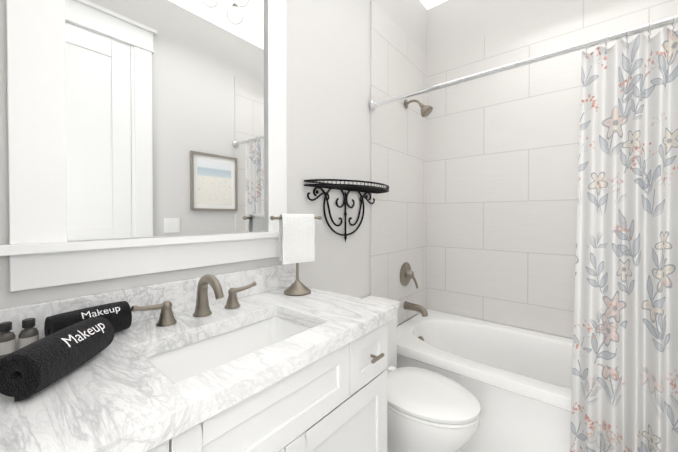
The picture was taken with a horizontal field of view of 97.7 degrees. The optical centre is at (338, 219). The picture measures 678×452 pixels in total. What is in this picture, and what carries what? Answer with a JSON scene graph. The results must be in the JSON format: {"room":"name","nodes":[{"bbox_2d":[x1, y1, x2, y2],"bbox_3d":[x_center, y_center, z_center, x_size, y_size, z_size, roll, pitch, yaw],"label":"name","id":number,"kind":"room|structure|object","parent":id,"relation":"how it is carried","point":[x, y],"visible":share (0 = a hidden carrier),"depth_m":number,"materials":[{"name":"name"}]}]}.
{"room":"bathroom","nodes":[
{"label":"bathroom","id":0,"kind":"room"},
{"bbox_2d":[0,0,426,325],"bbox_3d":[-0.275,-0.247,1.308,0.100,2.890,3.180,1,1,40],"label":"wall","id":1,"kind":"structure","parent":0,"point":[328,82],"depth_m":1.47,"materials":[{"name":"white paint"}]},
{"bbox_2d":[0,0,286,291],"bbox_3d":[-0.474,-0.525,0.950,0.044,1.365,0.840,1,1,40],"label":"mirror","id":2,"kind":"object","parent":1,"relation":"attached to","point":[147,136],"visible":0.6,"depth_m":0.86,"materials":[{"name":"white mirror"}]},
{"bbox_2d":[304,179,388,242],"bbox_3d":[0.109,-0.028,1.525,0.212,0.312,0.609,1,1,40],"label":"shelf","id":3,"kind":"object","parent":1,"relation":"attached to","point":[365,189],"visible":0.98,"depth_m":1.49,"materials":[{"name":"black metal"}]},
{"bbox_2d":[370,0,427,324],"bbox_3d":[0.457,-0.294,2.101,0.012,2.043,0.825,1,1,40],"label":"wall tile","id":4,"kind":"structure","parent":1,"relation":"attached to","point":[398,159],"depth_m":2.02,"materials":[{"name":"white tile"}]},
{"bbox_2d":[400,262,417,288],"bbox_3d":[0.504,0.398,2.096,0.074,0.187,0.170,1,1,40],"label":"shower valve","id":5,"kind":"object","parent":4,"relation":"attached to","point":[406,274],"visible":1,"depth_m":2.09,"materials":[{"name":"silver metal"}]},
{"bbox_2d":[403,301,427,316],"bbox_3d":[0.540,0.624,2.069,0.167,0.079,0.060,1,1,40],"label":"tub spout","id":6,"kind":"object","parent":4,"relation":"attached to","point":[422,310],"visible":1,"depth_m":2.05,"materials":[{"name":"silver metal"}]},
{"bbox_2d":[404,99,432,116],"bbox_3d":[0.550,-0.776,2.045,0.194,0.148,0.086,1,1,40],"label":"shower head","id":7,"kind":"object","parent":4,"relation":"attached to","point":[426,110],"visible":1,"depth_m":2.02},
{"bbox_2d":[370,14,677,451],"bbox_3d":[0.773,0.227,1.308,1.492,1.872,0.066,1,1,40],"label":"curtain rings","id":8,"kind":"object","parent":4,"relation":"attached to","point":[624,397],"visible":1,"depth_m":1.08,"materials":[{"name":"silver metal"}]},
{"bbox_2d":[570,27,677,451],"bbox_3d":[1.068,0.254,1.064,0.375,1.824,0.066,1,1,40],"label":"shower curtain","id":9,"kind":"object","parent":8,"relation":"hanging from","point":[624,398],"depth_m":1.08,"materials":[{"name":"white fabric"}]},
{"bbox_2d":[420,0,446,9],"bbox_3d":[0.348,-1.736,0.774,1.720,0.100,3.180,1,1,40],"label":"ceiling","id":10,"kind":"structure","parent":0,"point":[428,4],"depth_m":2.32,"materials":[{"name":"white paint"}]},
{"bbox_2d":[426,0,582,338],"bbox_3d":[1.332,-0.254,1.975,1.520,2.890,0.100,1,1,40],"label":"wall","id":11,"kind":"structure","parent":0,"point":[452,23],"depth_m":2.18,"materials":[{"name":"white paint"}]},
{"bbox_2d":[427,0,677,337],"bbox_3d":[1.296,-0.292,1.932,1.496,2.043,0.012,1,1,40],"label":"wall tile","id":12,"kind":"structure","parent":11,"relation":"attached to","point":[502,167],"depth_m":2.02,"materials":[{"name":"white tile"}]},
{"bbox_3d":[0.348,1.254,0.807,1.720,0.100,3.180,1,1,40],"label":"floor","id":13,"kind":"structure","parent":0,"visible":0},
{"bbox_2d":[0,263,395,451],"bbox_3d":[-0.293,0.700,0.810,0.519,1.008,0.923,1,1,40],"label":"bathroom vanity","id":14,"kind":"object","parent":13,"relation":"on","point":[268,365],"visible":0.96,"depth_m":0.70,"materials":[{"name":"white stone"}]},
{"bbox_2d":[0,321,15,358],"bbox_3d":[-0.716,0.258,0.635,0.032,0.073,0.032,1,1,40],"label":"bottle","id":15,"kind":"object","parent":14,"relation":"on","point":[7,341],"visible":0.88,"depth_m":0.63,"materials":[{"name":"grey glass"}]},
{"bbox_2d":[18,318,38,349],"bbox_3d":[-0.689,0.258,0.659,0.032,0.073,0.032,1,1,40],"label":"bottle","id":16,"kind":"object","parent":14,"relation":"on","point":[29,334],"visible":0.73,"depth_m":0.65,"materials":[{"name":"grey glass"}]},
{"bbox_2d":[0,316,114,401],"bbox_3d":[-0.527,0.252,0.566,0.078,0.084,0.180,20,-1,-5],"label":"roll","id":17,"kind":"object","parent":14,"relation":"on","point":[31,369],"visible":1,"depth_m":0.51,"materials":[{"name":"black fabric"}]},
{"bbox_2d":[44,301,131,336],"bbox_3d":[-0.606,0.252,0.724,0.075,0.080,0.150,24,14,31],"label":"roll","id":18,"kind":"object","parent":14,"relation":"on","point":[118,315],"visible":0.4,"depth_m":0.72,"materials":[{"name":"black fabric"}]},
{"bbox_2d":[131,274,256,326],"bbox_3d":[-0.386,0.227,0.883,0.143,0.129,0.375,1,1,40],"label":"faucet","id":19,"kind":"object","parent":14,"relation":"on","point":[167,318],"visible":1,"depth_m":0.88,"materials":[{"name":"silver metal"}]},
{"bbox_2d":[270,214,321,295],"bbox_3d":[-0.165,0.133,1.172,0.108,0.311,0.221,1,1,40],"label":"towel stand","id":20,"kind":"object","parent":14,"relation":"on","point":[296,238],"visible":1,"depth_m":1.15,"materials":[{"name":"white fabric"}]},
{"bbox_2d":[279,214,314,263],"bbox_3d":[-0.165,0.073,1.171,0.067,0.191,0.144,1,1,40],"label":"hand towel","id":21,"kind":"object","parent":20,"relation":"hanging from","point":[296,231],"depth_m":1.15,"materials":[{"name":"white fabric"}]},
{"bbox_2d":[362,295,480,451],"bbox_3d":[0.312,0.828,1.411,0.670,0.736,0.420,1,1,40],"label":"toilet","id":22,"kind":"object","parent":13,"relation":"on","point":[429,411],"visible":0.52,"depth_m":1.25,"materials":[{"name":"white ceramic"}]},
{"bbox_2d":[396,309,572,451],"bbox_3d":[1.046,0.964,1.645,1.491,0.458,0.766,1,1,40],"label":"bathtub","id":23,"kind":"object","parent":13,"relation":"on","point":[516,382],"visible":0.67,"depth_m":1.58,"materials":[{"name":"white ceramic"}]}
]}

